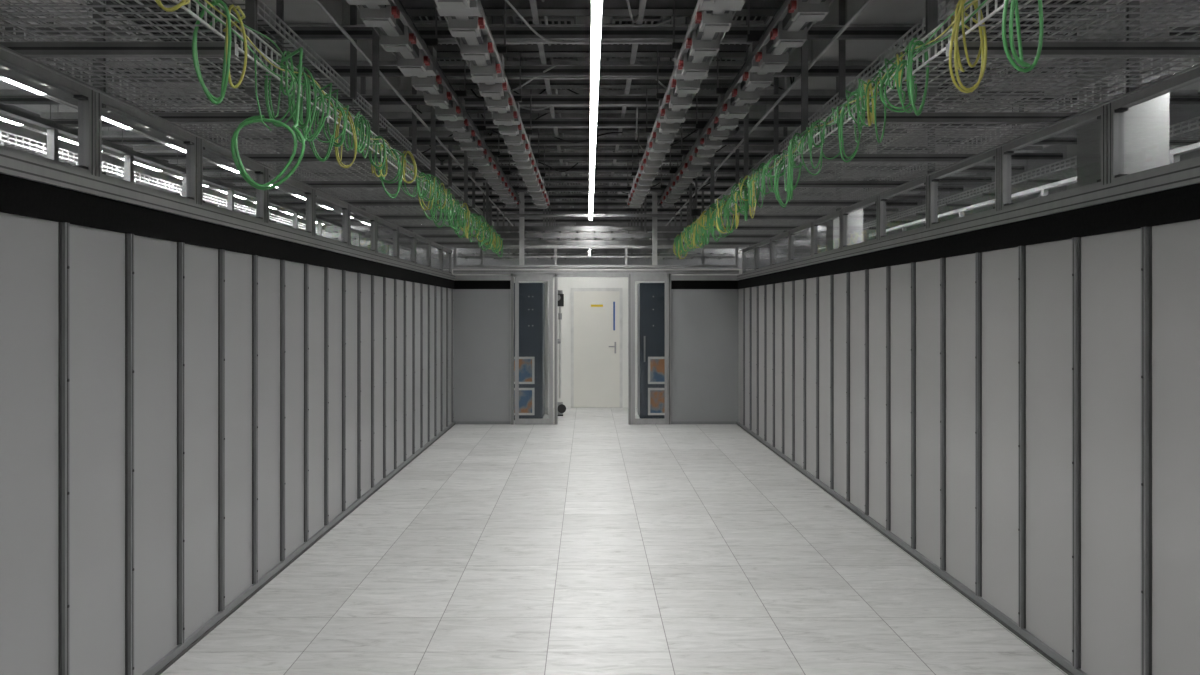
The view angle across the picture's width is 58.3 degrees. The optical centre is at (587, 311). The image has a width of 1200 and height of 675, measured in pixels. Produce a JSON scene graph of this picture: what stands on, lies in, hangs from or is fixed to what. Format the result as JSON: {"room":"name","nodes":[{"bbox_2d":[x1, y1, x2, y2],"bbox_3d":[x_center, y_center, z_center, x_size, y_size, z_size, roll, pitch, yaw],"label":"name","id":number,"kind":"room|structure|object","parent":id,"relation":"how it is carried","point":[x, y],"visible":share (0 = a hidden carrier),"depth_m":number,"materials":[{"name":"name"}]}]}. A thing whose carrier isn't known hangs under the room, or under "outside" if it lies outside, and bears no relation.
{"room":"data center","nodes":[
{"label":"data center","id":0,"kind":"room"},
{"bbox_2d":[0,105,255,213],"bbox_3d":[-8.075,-0.605,11.500,0.150,4.550,31.000,0,0,0],"label":"wall","id":1,"kind":"structure","parent":0,"point":[5,126],"depth_m":16.81,"materials":[{"name":"paint"}]},
{"bbox_2d":[0,129,330,232],"bbox_3d":[-5.325,-1.498,10.997,0.610,0.139,22.006,0,0,0],"label":"cable tray","id":2,"kind":"object","parent":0,"point":[2,142],"visible":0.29,"depth_m":12.11,"materials":[{"name":"metal"}]},
{"bbox_2d":[0,212,453,674],"bbox_3d":[-2.040,0.665,6.780,0.080,2.010,18.560,0,0,0],"label":"wall","id":3,"kind":"structure","parent":0,"point":[28,245],"depth_m":4.98,"materials":[{"name":"metal"}]},
{"bbox_2d":[0,44,452,250],"bbox_3d":[-2.045,-0.909,6.750,0.080,0.008,18.500,0,0,0],"label":"trim","id":4,"kind":"structure","parent":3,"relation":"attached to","point":[2,47],"depth_m":5.00,"materials":[{"name":"metal"}]},
{"bbox_2d":[0,149,455,288],"bbox_3d":[-2.030,-0.443,6.750,0.121,0.205,18.500,0,0,0],"label":"trim","id":5,"kind":"structure","parent":3,"relation":"on","point":[29,187],"depth_m":4.99,"materials":[{"name":"metal"}]},
{"bbox_2d":[0,49,94,174],"bbox_3d":[-2.042,-0.725,3.825,0.047,0.360,1.158,0,0,0],"label":"frame","id":6,"kind":"object","parent":5,"relation":"on","point":[85,96],"visible":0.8,"depth_m":4.27,"materials":[{"name":"metal"}]},
{"bbox_2d":[95,92,197,203],"bbox_3d":[-2.042,-0.725,4.995,0.047,0.360,1.158,0,0,0],"label":"frame","id":7,"kind":"object","parent":5,"relation":"on","point":[101,101],"visible":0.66,"depth_m":4.96,"materials":[{"name":"metal"}]},
{"bbox_2d":[198,138,265,222],"bbox_3d":[-2.042,-0.725,6.165,0.047,0.360,1.158,0,0,0],"label":"frame","id":8,"kind":"object","parent":5,"relation":"on","point":[260,171],"visible":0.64,"depth_m":6.13,"materials":[{"name":"metal"}]},
{"bbox_2d":[266,168,313,235],"bbox_3d":[-2.042,-0.725,7.335,0.047,0.360,1.158,0,0,0],"label":"frame","id":9,"kind":"object","parent":5,"relation":"on","point":[309,192],"visible":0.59,"depth_m":7.61,"materials":[{"name":"metal"}]},
{"bbox_2d":[314,189,348,245],"bbox_3d":[-2.042,-0.725,8.505,0.047,0.360,1.158,0,0,0],"label":"frame","id":10,"kind":"object","parent":5,"relation":"on","point":[345,210],"visible":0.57,"depth_m":8.77,"materials":[{"name":"metal"}]},
{"bbox_2d":[349,205,375,252],"bbox_3d":[-2.042,-0.725,9.675,0.047,0.360,1.158,0,0,0],"label":"frame","id":11,"kind":"object","parent":5,"relation":"on","point":[352,209],"visible":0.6,"depth_m":9.98,"materials":[{"name":"metal"}]},
{"bbox_2d":[376,217,397,258],"bbox_3d":[-2.042,-0.725,10.845,0.047,0.360,1.158,0,0,0],"label":"frame","id":12,"kind":"object","parent":5,"relation":"on","point":[394,228],"visible":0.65,"depth_m":11.11,"materials":[{"name":"metal"}]},
{"bbox_2d":[398,227,415,263],"bbox_3d":[-2.042,-0.725,12.015,0.047,0.360,1.158,0,0,0],"label":"frame","id":13,"kind":"object","parent":5,"relation":"on","point":[400,230],"visible":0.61,"depth_m":12.49,"materials":[{"name":"metal"}]},
{"bbox_2d":[416,235,429,267],"bbox_3d":[-2.042,-0.725,13.185,0.047,0.360,1.158,0,0,0],"label":"frame","id":14,"kind":"object","parent":5,"relation":"on","point":[418,238],"visible":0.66,"depth_m":13.71,"materials":[{"name":"metal"}]},
{"bbox_2d":[430,241,442,271],"bbox_3d":[-2.042,-0.725,14.355,0.047,0.360,1.158,0,0,0],"label":"frame","id":15,"kind":"object","parent":5,"relation":"on","point":[439,247],"visible":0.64,"depth_m":14.84,"materials":[{"name":"metal"}]},
{"bbox_2d":[443,247,451,273],"bbox_3d":[-2.042,-0.725,15.460,0.047,0.360,1.028,0,0,0],"label":"frame","id":16,"kind":"object","parent":5,"relation":"on","point":[449,252],"visible":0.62,"depth_m":15.92,"materials":[{"name":"metal"}]},
{"bbox_2d":[58,222,453,674],"bbox_3d":[-1.988,0.640,7.015,0.024,1.960,17.610,0,0,0],"label":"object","id":17,"kind":"structure","parent":3,"relation":"attached to","point":[63,227],"depth_m":5.83,"materials":[{"name":"metal"}]},
{"bbox_2d":[142,421,454,674],"bbox_3d":[-1.985,1.647,6.750,0.030,0.045,18.500,0,0,0],"label":"baseboard","id":18,"kind":"structure","parent":3,"relation":"attached to","point":[158,668],"depth_m":6.59,"materials":[{"name":"grey paint"}]},
{"bbox_2d":[454,289,510,420],"bbox_3d":[-1.575,0.665,16.030,0.850,2.010,0.060,0,0,0],"label":"wall","id":19,"kind":"structure","parent":0,"point":[482,317],"depth_m":16.00,"materials":[{"name":"paint"}]},
{"bbox_2d":[547,277,553,414],"bbox_3d":[-0.630,0.520,18.085,0.060,2.300,1.330,0,0,0],"label":"wall","id":20,"kind":"structure","parent":0,"point":[553,277],"depth_m":17.42,"materials":[{"name":"white paint"}]},
{"bbox_2d":[443,269,753,407],"bbox_3d":[0.000,0.460,18.810,6.800,2.420,0.120,0,0,0],"label":"wall","id":21,"kind":"structure","parent":0,"point":[565,284],"depth_m":18.75,"materials":[{"name":"white paint"}]},
{"bbox_2d":[571,288,621,407],"bbox_3d":[0.150,0.625,18.735,0.900,2.090,0.030,0,0,0],"label":"door frame","id":22,"kind":"structure","parent":21,"relation":"attached to","point":[572,289],"depth_m":18.72,"materials":[{"name":"metal"}]},
{"bbox_2d":[574,291,619,406],"bbox_3d":[0.150,0.650,18.687,0.800,2.020,0.066,0,0,0],"label":"leaf","id":23,"kind":"object","parent":21,"relation":"attached to","point":[596,313],"visible":1,"depth_m":18.70,"materials":[{"name":"beige paint"}]},
{"bbox_2d":[0,0,1199,222],"bbox_3d":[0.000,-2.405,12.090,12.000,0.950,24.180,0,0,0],"label":"ceiling","id":24,"kind":"structure","parent":0,"point":[623,85],"depth_m":10.00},
{"bbox_2d":[0,113,46,134],"bbox_3d":[-4.850,-1.601,9.179,0.076,0.060,0.748,0,0,0],"label":"led light","id":25,"kind":"object","parent":24,"relation":"hanging from","point":[26,125],"depth_m":9.20,"materials":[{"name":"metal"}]},
{"bbox_2d":[0,65,77,109],"bbox_3d":[-4.050,-1.638,7.895,0.076,0.104,1.107,0,0,0],"label":"led light","id":26,"kind":"object","parent":24,"relation":"hanging from","point":[20,80],"depth_m":7.86,"materials":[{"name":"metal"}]},
{"bbox_2d":[59,133,77,144],"bbox_3d":[-4.850,-1.601,9.960,0.076,0.056,0.345,0,0,0],"label":"led light","id":27,"kind":"object","parent":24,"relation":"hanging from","point":[63,137],"depth_m":10.00,"materials":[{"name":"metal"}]},
{"bbox_2d":[102,147,123,159],"bbox_3d":[-4.850,-1.601,10.896,0.076,0.059,0.482,0,0,0],"label":"led light","id":28,"kind":"object","parent":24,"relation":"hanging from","point":[104,151],"depth_m":10.95,"materials":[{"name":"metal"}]},
{"bbox_2d":[102,108,185,152],"bbox_3d":[-4.050,-1.638,9.799,0.076,0.104,1.832,0,0,0],"label":"led light","id":29,"kind":"object","parent":24,"relation":"hanging from","point":[109,116],"depth_m":9.70,"materials":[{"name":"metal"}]},
{"bbox_2d":[108,127,185,182],"bbox_3d":[-7.000,-2.388,11.500,0.086,0.985,25.000,0,0,0],"label":"strut","id":30,"kind":"object","parent":24,"relation":"hanging from","point":[108,127],"visible":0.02,"depth_m":15.70,"materials":[{"name":"metal"}]},
{"bbox_2d":[134,158,181,178],"bbox_3d":[-4.850,-1.601,12.066,0.076,0.059,1.319,0,0,0],"label":"led light","id":31,"kind":"object","parent":24,"relation":"hanging from","point":[138,162],"depth_m":12.05,"materials":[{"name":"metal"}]},
{"bbox_2d":[0,118,323,224],"bbox_3d":[-4.850,-1.605,11.500,0.060,0.011,24.400,0,0,0],"label":"diffuser","id":32,"kind":"object","parent":31,"relation":"attached to","point":[15,121],"depth_m":11.56,"materials":[{"name":"white"}]},
{"bbox_2d":[203,182,226,193],"bbox_3d":[-4.850,-1.602,13.882,0.076,0.057,0.856,0,0,0],"label":"led light","id":33,"kind":"object","parent":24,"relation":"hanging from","point":[205,184],"depth_m":13.93,"materials":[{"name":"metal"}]},
{"bbox_2d":[203,150,240,174],"bbox_3d":[-4.050,-1.638,11.814,0.076,0.104,1.194,0,0,0],"label":"led light","id":34,"kind":"object","parent":24,"relation":"hanging from","point":[209,157],"depth_m":11.77,"materials":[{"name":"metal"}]},
{"bbox_2d":[3,78,369,224],"bbox_3d":[-4.050,-1.625,12.750,0.060,0.011,22.500,0,0,0],"label":"diffuser","id":35,"kind":"object","parent":34,"relation":"attached to","point":[23,83],"depth_m":9.89,"materials":[{"name":"white"}]},
{"bbox_2d":[234,192,255,202],"bbox_3d":[-4.850,-1.600,15.095,0.076,0.057,0.924,0,0,0],"label":"led light","id":36,"kind":"object","parent":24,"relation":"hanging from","point":[237,195],"depth_m":15.15,"materials":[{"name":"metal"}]},
{"bbox_2d":[269,204,292,215],"bbox_3d":[-4.850,-1.601,16.874,0.076,0.059,1.264,0,0,0],"label":"led light","id":37,"kind":"object","parent":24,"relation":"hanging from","point":[270,206],"depth_m":16.90,"materials":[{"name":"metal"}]},
{"bbox_2d":[269,178,305,199],"bbox_3d":[-4.050,-1.638,14.404,0.076,0.103,1.726,0,0,0],"label":"led light","id":38,"kind":"object","parent":24,"relation":"hanging from","point":[285,188],"depth_m":14.56,"materials":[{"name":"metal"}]},
{"bbox_2d":[316,198,341,214],"bbox_3d":[-4.050,-1.638,16.691,0.076,0.103,1.611,0,0,0],"label":"led light","id":39,"kind":"object","parent":24,"relation":"hanging from","point":[319,202],"depth_m":16.68,"materials":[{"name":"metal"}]},
{"bbox_2d":[351,212,369,225],"bbox_3d":[-4.050,-1.638,18.988,0.076,0.104,1.502,0,0,0],"label":"led light","id":40,"kind":"object","parent":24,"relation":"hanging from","point":[353,216],"depth_m":19.00,"materials":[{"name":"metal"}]},
{"bbox_2d":[223,0,505,212],"bbox_3d":[-2.250,-2.373,12.500,0.740,0.355,25.000,0,0,0],"label":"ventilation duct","id":41,"kind":"object","parent":24,"relation":"hanging from","point":[295,11],"visible":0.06,"depth_m":8.98,"materials":[{"name":"metal"}]},
{"bbox_2d":[346,0,520,206],"bbox_3d":[-1.050,-2.161,7.600,0.240,1.438,15.200,0,0,0],"label":"busbar trunking","id":42,"kind":"object","parent":24,"relation":"hanging from","point":[416,56],"visible":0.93,"depth_m":6.92,"materials":[{"name":"grey metal"}]},
{"bbox_2d":[410,16,548,207],"bbox_3d":[-1.100,-2.320,12.000,0.616,0.080,24.000,0,0,0],"label":"ladder","id":43,"kind":"object","parent":24,"relation":"attached to","point":[424,20],"visible":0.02,"depth_m":8.56,"materials":[{"name":"grey metal"}]},
{"bbox_2d":[434,0,549,208],"bbox_3d":[-0.640,-2.161,7.600,0.240,1.438,15.200,0,0,0],"label":"busbar trunking","id":44,"kind":"object","parent":24,"relation":"hanging from","point":[467,22],"visible":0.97,"depth_m":7.05,"materials":[{"name":"grey metal"}]},
{"bbox_2d":[514,16,583,200],"bbox_3d":[-0.325,-2.270,11.000,0.466,0.080,22.000,0,0,0],"label":"ladder","id":45,"kind":"object","parent":24,"relation":"attached to","point":[562,19],"visible":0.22,"depth_m":9.09,"materials":[{"name":"grey metal"}]},
{"bbox_2d":[269,136,906,268],"bbox_3d":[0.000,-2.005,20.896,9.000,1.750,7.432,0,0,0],"label":"wall","id":46,"kind":"structure","parent":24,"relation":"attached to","point":[533,235],"depth_m":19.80,"materials":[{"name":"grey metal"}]},
{"bbox_2d":[314,0,871,225],"bbox_3d":[0.039,-2.164,13.000,3.202,0.852,26.000,0,0,0],"label":"overhead pipes","id":47,"kind":"object","parent":24,"relation":"hanging from","point":[509,20],"visible":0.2,"depth_m":8.76,"materials":[{"name":"grey metal"}]},
{"bbox_2d":[589,0,602,219],"bbox_3d":[0.050,-2.301,9.250,0.072,1.158,22.500,0,0,0],"label":"led light","id":48,"kind":"object","parent":24,"relation":"hanging from","point":[596,6],"visible":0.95,"depth_m":8.13,"materials":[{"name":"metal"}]},
{"bbox_2d":[210,0,985,222],"bbox_3d":[0.070,-2.205,10.400,5.580,1.350,16.280,0,0,0],"label":"struts","id":49,"kind":"object","parent":24,"relation":"hanging from","point":[842,3],"visible":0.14,"depth_m":7.70,"materials":[{"name":"grey metal"}]},
{"bbox_2d":[0,0,419,210],"bbox_3d":[-3.325,-1.747,10.998,1.210,0.138,22.005,0,0,0],"label":"cable tray","id":50,"kind":"object","parent":49,"relation":"hanging from","point":[7,1],"visible":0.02,"depth_m":7.68,"materials":[{"name":"metal"}]},
{"bbox_2d":[73,0,493,225],"bbox_3d":[-2.175,-1.596,9.500,0.910,0.137,21.008,0,0,0],"label":"cable tray","id":51,"kind":"object","parent":49,"relation":"hanging from","point":[343,100],"visible":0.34,"depth_m":7.00,"materials":[{"name":"grey metal"}]},
{"bbox_2d":[106,0,438,184],"bbox_3d":[-2.200,-1.600,9.500,0.636,0.036,21.000,0,0,0],"label":"power cable","id":52,"kind":"object","parent":51,"relation":"on","point":[107,1],"visible":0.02,"depth_m":6.07,"materials":[{"name":"black rubber"}]},
{"bbox_2d":[762,0,1199,210],"bbox_3d":[3.100,-1.647,10.998,0.460,0.138,22.005,0,0,0],"label":"cable tray","id":53,"kind":"object","parent":49,"relation":"hanging from","point":[1180,9],"visible":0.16,"depth_m":7.44,"materials":[{"name":"metal"}]},
{"bbox_2d":[0,0,1199,151],"bbox_3d":[0.000,-2.750,12.275,12.000,0.240,13.550,0,0,0],"label":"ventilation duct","id":54,"kind":"object","parent":24,"relation":"attached to","point":[11,1],"visible":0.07,"depth_m":9.41,"materials":[{"name":"metal"}]},
{"bbox_2d":[93,0,1139,245],"bbox_3d":[0.120,-1.907,9.991,4.500,1.945,10.864,0,0,0],"label":"struts","id":55,"kind":"object","parent":24,"relation":"hanging from","point":[251,6],"visible":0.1,"depth_m":7.27,"materials":[{"name":"grey metal"}]},
{"bbox_2d":[0,0,495,246],"bbox_3d":[-1.700,-0.990,7.148,0.900,0.158,17.303,0,0,0],"label":"cable tray","id":56,"kind":"object","parent":55,"relation":"hanging from","point":[416,221],"visible":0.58,"depth_m":4.70,"materials":[{"name":"metal"}]},
{"bbox_2d":[155,0,502,256],"bbox_3d":[-1.279,-0.789,8.588,0.311,0.637,14.177,0,0,0],"label":"cable bundle","id":57,"kind":"object","parent":56,"relation":"attached to","point":[296,111],"visible":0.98,"depth_m":4.83,"materials":[{"name":"green plastic"}]},
{"bbox_2d":[623,16,769,207],"bbox_3d":[1.100,-2.320,12.000,0.616,0.080,24.000,0,0,0],"label":"ladder","id":58,"kind":"object","parent":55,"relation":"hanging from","point":[764,19],"visible":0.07,"depth_m":8.56,"materials":[{"name":"grey metal"}]},
{"bbox_2d":[696,0,1122,218],"bbox_3d":[2.300,-1.596,9.500,0.860,0.137,21.008,0,0,0],"label":"cable tray","id":59,"kind":"object","parent":55,"relation":"hanging from","point":[1088,9],"visible":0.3,"depth_m":6.89,"materials":[{"name":"grey metal"}]},
{"bbox_2d":[756,0,1087,183],"bbox_3d":[2.270,-1.600,9.500,0.576,0.036,21.000,0,0,0],"label":"power cable","id":60,"kind":"object","parent":59,"relation":"on","point":[981,1],"visible":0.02,"depth_m":6.11,"materials":[{"name":"black rubber"}]},
{"bbox_2d":[678,0,1199,246],"bbox_3d":[1.835,-0.990,7.148,1.110,0.158,17.303,0,0,0],"label":"cable tray","id":61,"kind":"object","parent":55,"relation":"hanging from","point":[764,225],"visible":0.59,"depth_m":5.08,"materials":[{"name":"metal"}]},
{"bbox_2d":[673,0,1042,258],"bbox_3d":[1.326,-0.903,8.587,0.308,0.417,14.175,0,0,0],"label":"cable bundle","id":62,"kind":"object","parent":61,"relation":"attached to","point":[697,228],"visible":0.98,"depth_m":4.87,"materials":[{"name":"green plastic"}]},
{"bbox_2d":[596,16,662,200],"bbox_3d":[0.370,-2.270,11.000,0.396,0.080,22.000,0,0,0],"label":"ladder","id":63,"kind":"object","parent":24,"relation":"attached to","point":[616,19],"visible":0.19,"depth_m":9.10,"materials":[{"name":"grey metal"}]},
{"bbox_2d":[627,0,744,207],"bbox_3d":[0.650,-2.161,7.600,0.240,1.438,15.200,0,0,0],"label":"busbar trunking","id":64,"kind":"object","parent":24,"relation":"hanging from","point":[710,21],"visible":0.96,"depth_m":6.96,"materials":[{"name":"grey metal"}]},
{"bbox_2d":[691,177,700,215],"bbox_3d":[1.500,-2.105,14.900,0.140,1.550,0.138,0,0,0],"label":"dome security camera","id":65,"kind":"object","parent":24,"relation":"hanging from","point":[694,212],"visible":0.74,"depth_m":14.88,"materials":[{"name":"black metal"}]},
{"bbox_2d":[658,0,831,206],"bbox_3d":[1.090,-2.161,7.600,0.240,1.438,15.200,0,0,0],"label":"busbar trunking","id":66,"kind":"object","parent":24,"relation":"hanging from","point":[768,53],"visible":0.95,"depth_m":6.91,"materials":[{"name":"grey metal"}]},
{"bbox_2d":[676,0,968,212],"bbox_3d":[2.350,-2.373,12.500,0.740,0.355,25.000,0,0,0],"label":"ventilation duct","id":67,"kind":"object","parent":24,"relation":"hanging from","point":[877,11],"visible":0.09,"depth_m":8.98,"materials":[{"name":"metal"}]},
{"bbox_2d":[875,137,1198,224],"bbox_3d":[5.800,-2.237,11.500,0.076,1.285,25.000,0,0,0],"label":"led light","id":68,"kind":"object","parent":24,"relation":"hanging from","point":[1198,137],"visible":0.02,"depth_m":18.70,"materials":[{"name":"metal"}]},
{"bbox_2d":[1169,58,1199,72],"bbox_3d":[3.950,-1.639,7.055,0.076,0.061,0.355,0,0,0],"label":"led light","id":69,"kind":"object","parent":24,"relation":"hanging from","point":[1185,64],"depth_m":7.06,"materials":[{"name":"metal"}]},
{"bbox_2d":[160,408,1067,674],"bbox_3d":[0.000,1.745,11.500,16.000,0.150,31.000,0,0,0],"label":"floor","id":70,"kind":"structure","parent":0,"point":[591,542],"depth_m":6.61,"materials":[{"name":"tile"}]},
{"bbox_2d":[0,103,410,260],"bbox_3d":[-3.600,0.200,11.000,0.060,2.940,22.000,0,0,0],"label":"frame","id":71,"kind":"object","parent":70,"relation":"on","point":[53,129],"visible":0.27,"depth_m":8.60,"materials":[{"name":"metal"}]},
{"bbox_2d":[203,164,234,204],"bbox_3d":[-6.090,-0.605,17.710,0.420,4.550,0.420,0,0,0],"label":"concrete column","id":72,"kind":"structure","parent":70,"relation":"on","point":[205,189],"depth_m":17.50,"materials":[{"name":"paint"}]},
{"bbox_2d":[514,283,544,419],"bbox_3d":[-1.000,0.610,16.975,0.600,2.120,0.850,0,0,0],"label":"tall cabinet","id":73,"kind":"object","parent":70,"relation":"on","point":[531,295],"visible":0.67,"depth_m":16.58,"materials":[{"name":"black metal"}]},
{"bbox_2d":[515,276,552,423],"bbox_3d":[-0.800,0.565,15.887,0.560,2.190,0.095,0,0,0],"label":"frame","id":74,"kind":"object","parent":70,"relation":"on","point":[517,278],"visible":1,"depth_m":15.89,"materials":[{"name":"metal"}]},
{"bbox_2d":[558,290,565,415],"bbox_3d":[-0.445,0.660,17.280,0.190,2.020,0.160,0,0,0],"label":"stand","id":75,"kind":"object","parent":70,"relation":"on","point":[561,407],"visible":0.79,"depth_m":17.28,"materials":[{"name":"black metal"}]},
{"bbox_2d":[631,276,668,423],"bbox_3d":[0.915,0.565,15.887,0.550,2.190,0.095,0,0,0],"label":"frame","id":76,"kind":"object","parent":70,"relation":"on","point":[633,278],"visible":1,"depth_m":15.89,"materials":[{"name":"metal"}]},
{"bbox_2d":[637,283,664,418],"bbox_3d":[1.100,0.610,16.975,0.600,2.120,0.850,0,0,0],"label":"tall cabinet","id":77,"kind":"object","parent":70,"relation":"on","point":[650,296],"visible":0.53,"depth_m":16.58,"materials":[{"name":"black metal"}]},
{"bbox_2d":[826,145,862,250],"bbox_3d":[3.630,-0.605,15.210,0.420,4.550,0.420,0,0,0],"label":"concrete column","id":78,"kind":"structure","parent":70,"relation":"on","point":[855,219],"depth_m":15.00,"materials":[{"name":"paint"}]},
{"bbox_2d":[1067,85,1076,189],"bbox_3d":[6.410,-0.605,13.710,0.420,4.550,0.420,0,0,0],"label":"concrete column","id":79,"kind":"structure","parent":70,"relation":"on","point":[1071,149],"depth_m":13.76,"materials":[{"name":"paint"}]},
{"bbox_2d":[1077,0,1168,186],"bbox_3d":[3.630,-0.605,7.310,0.420,4.550,0.420,0,0,0],"label":"concrete column","id":80,"kind":"structure","parent":70,"relation":"on","point":[1146,124],"depth_m":7.10,"materials":[{"name":"paint"}]},
{"bbox_2d":[386,0,903,200],"bbox_3d":[-0.179,-2.068,10.276,6.092,0.462,17.436,0,0,0],"label":"cables","id":81,"kind":"object","parent":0,"point":[634,21],"depth_m":10.33,"materials":[{"name":"black plastic"}]},
{"bbox_2d":[671,289,737,420],"bbox_3d":[1.738,0.665,16.030,1.005,2.010,0.060,0,0,0],"label":"wall","id":82,"kind":"structure","parent":0,"point":[704,322],"depth_m":16.00,"materials":[{"name":"paint"}]},
{"bbox_2d":[453,192,738,424],"bbox_3d":[0.120,-0.055,16.010,4.240,3.450,0.180,0,0,0],"label":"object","id":83,"kind":"structure","parent":82,"relation":"attached to","point":[555,273],"depth_m":15.95,"materials":[{"name":"metal"}]},
{"bbox_2d":[454,275,737,423],"bbox_3d":[0.120,0.562,16.023,4.240,2.215,0.095,0,0,0],"label":"trim","id":84,"kind":"structure","parent":82,"relation":"attached to","point":[461,281],"depth_m":15.99,"materials":[{"name":"metal"}]},
{"bbox_2d":[738,219,1199,674],"bbox_3d":[2.280,0.665,6.780,0.080,2.010,18.560,0,0,0],"label":"wall","id":85,"kind":"structure","parent":0,"point":[1110,262],"depth_m":5.34,"materials":[{"name":"metal"}]},
{"bbox_2d":[737,421,1087,674],"bbox_3d":[2.225,1.647,6.750,0.030,0.045,18.500,0,0,0],"label":"baseboard","id":86,"kind":"structure","parent":85,"relation":"attached to","point":[1023,634],"depth_m":6.59,"materials":[{"name":"grey paint"}]},
{"bbox_2d":[743,226,1151,674],"bbox_3d":[2.228,0.640,6.760,0.024,1.960,17.280,0,0,0],"label":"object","id":87,"kind":"structure","parent":85,"relation":"attached to","point":[1146,232],"depth_m":6.12,"materials":[{"name":"metal"}]},
{"bbox_2d":[737,161,1199,288],"bbox_3d":[2.269,-0.443,6.750,0.121,0.205,18.500,0,0,0],"label":"trim","id":88,"kind":"structure","parent":85,"relation":"on","point":[1172,195],"depth_m":5.36,"materials":[{"name":"metal"}]},
{"bbox_2d":[742,245,754,273],"bbox_3d":[2.283,-0.725,15.135,0.047,0.360,1.218,0,0,0],"label":"frame","id":89,"kind":"object","parent":88,"relation":"on","point":[744,251],"visible":0.63,"depth_m":15.70,"materials":[{"name":"metal"}]},
{"bbox_2d":[755,239,770,270],"bbox_3d":[2.283,-0.725,13.905,0.047,0.360,1.218,0,0,0],"label":"frame","id":90,"kind":"object","parent":88,"relation":"on","point":[759,245],"visible":0.66,"depth_m":14.41,"materials":[{"name":"metal"}]},
{"bbox_2d":[771,231,789,266],"bbox_3d":[2.283,-0.725,12.675,0.047,0.360,1.218,0,0,0],"label":"frame","id":91,"kind":"object","parent":88,"relation":"on","point":[787,234],"visible":0.64,"depth_m":13.03,"materials":[{"name":"metal"}]},
{"bbox_2d":[790,223,811,261],"bbox_3d":[2.283,-0.725,11.445,0.047,0.360,1.218,0,0,0],"label":"frame","id":92,"kind":"object","parent":88,"relation":"on","point":[793,232],"visible":0.65,"depth_m":11.76,"materials":[{"name":"metal"}]},
{"bbox_2d":[812,211,840,256],"bbox_3d":[2.283,-0.725,10.215,0.047,0.360,1.218,0,0,0],"label":"frame","id":93,"kind":"object","parent":88,"relation":"on","point":[815,224],"visible":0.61,"depth_m":10.63,"materials":[{"name":"metal"}]},
{"bbox_2d":[841,196,877,248],"bbox_3d":[2.283,-0.725,8.985,0.047,0.360,1.218,0,0,0],"label":"frame","id":94,"kind":"object","parent":88,"relation":"on","point":[844,213],"visible":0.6,"depth_m":9.26,"materials":[{"name":"metal"}]},
{"bbox_2d":[878,176,928,239],"bbox_3d":[2.283,-0.725,7.755,0.047,0.360,1.218,0,0,0],"label":"frame","id":95,"kind":"object","parent":88,"relation":"on","point":[882,198],"visible":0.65,"depth_m":7.90,"materials":[{"name":"metal"}]},
{"bbox_2d":[929,148,999,227],"bbox_3d":[2.283,-0.725,6.525,0.047,0.360,1.218,0,0,0],"label":"frame","id":96,"kind":"object","parent":88,"relation":"on","point":[934,178],"visible":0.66,"depth_m":6.54,"materials":[{"name":"metal"}]},
{"bbox_2d":[1000,104,1107,209],"bbox_3d":[2.283,-0.725,5.295,0.047,0.360,1.218,0,0,0],"label":"frame","id":97,"kind":"object","parent":88,"relation":"on","point":[1101,113],"visible":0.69,"depth_m":5.24,"materials":[{"name":"metal"}]},
{"bbox_2d":[1108,67,1199,183],"bbox_3d":[2.283,-0.725,4.065,0.047,0.360,1.218,0,0,0],"label":"frame","id":98,"kind":"object","parent":88,"relation":"on","point":[1116,109],"visible":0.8,"depth_m":4.54,"materials":[{"name":"metal"}]},
{"bbox_2d":[739,63,1199,250],"bbox_3d":[2.285,-0.909,6.750,0.080,0.008,18.500,0,0,0],"label":"trim","id":99,"kind":"structure","parent":85,"relation":"attached to","point":[1197,65],"depth_m":5.40,"materials":[{"name":"metal"}]},
{"bbox_2d":[818,142,1199,250],"bbox_3d":[4.600,0.200,11.000,0.060,2.940,22.000,0,0,0],"label":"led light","id":100,"kind":"object","parent":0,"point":[1174,155],"visible":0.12,"depth_m":11.16,"materials":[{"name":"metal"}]},
{"bbox_2d":[863,116,1199,233],"bbox_3d":[5.150,-1.498,10.997,0.560,0.139,22.006,0,0,0],"label":"cable tray","id":101,"kind":"object","parent":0,"point":[1032,182],"visible":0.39,"depth_m":12.47,"materials":[{"name":"metal"}]},
{"bbox_2d":[907,92,1199,230],"bbox_3d":[8.075,-0.605,11.500,0.150,4.550,31.000,0,0,0],"label":"wall","id":102,"kind":"structure","parent":0,"point":[1177,113],"depth_m":19.26,"materials":[{"name":"paint"}]}
]}

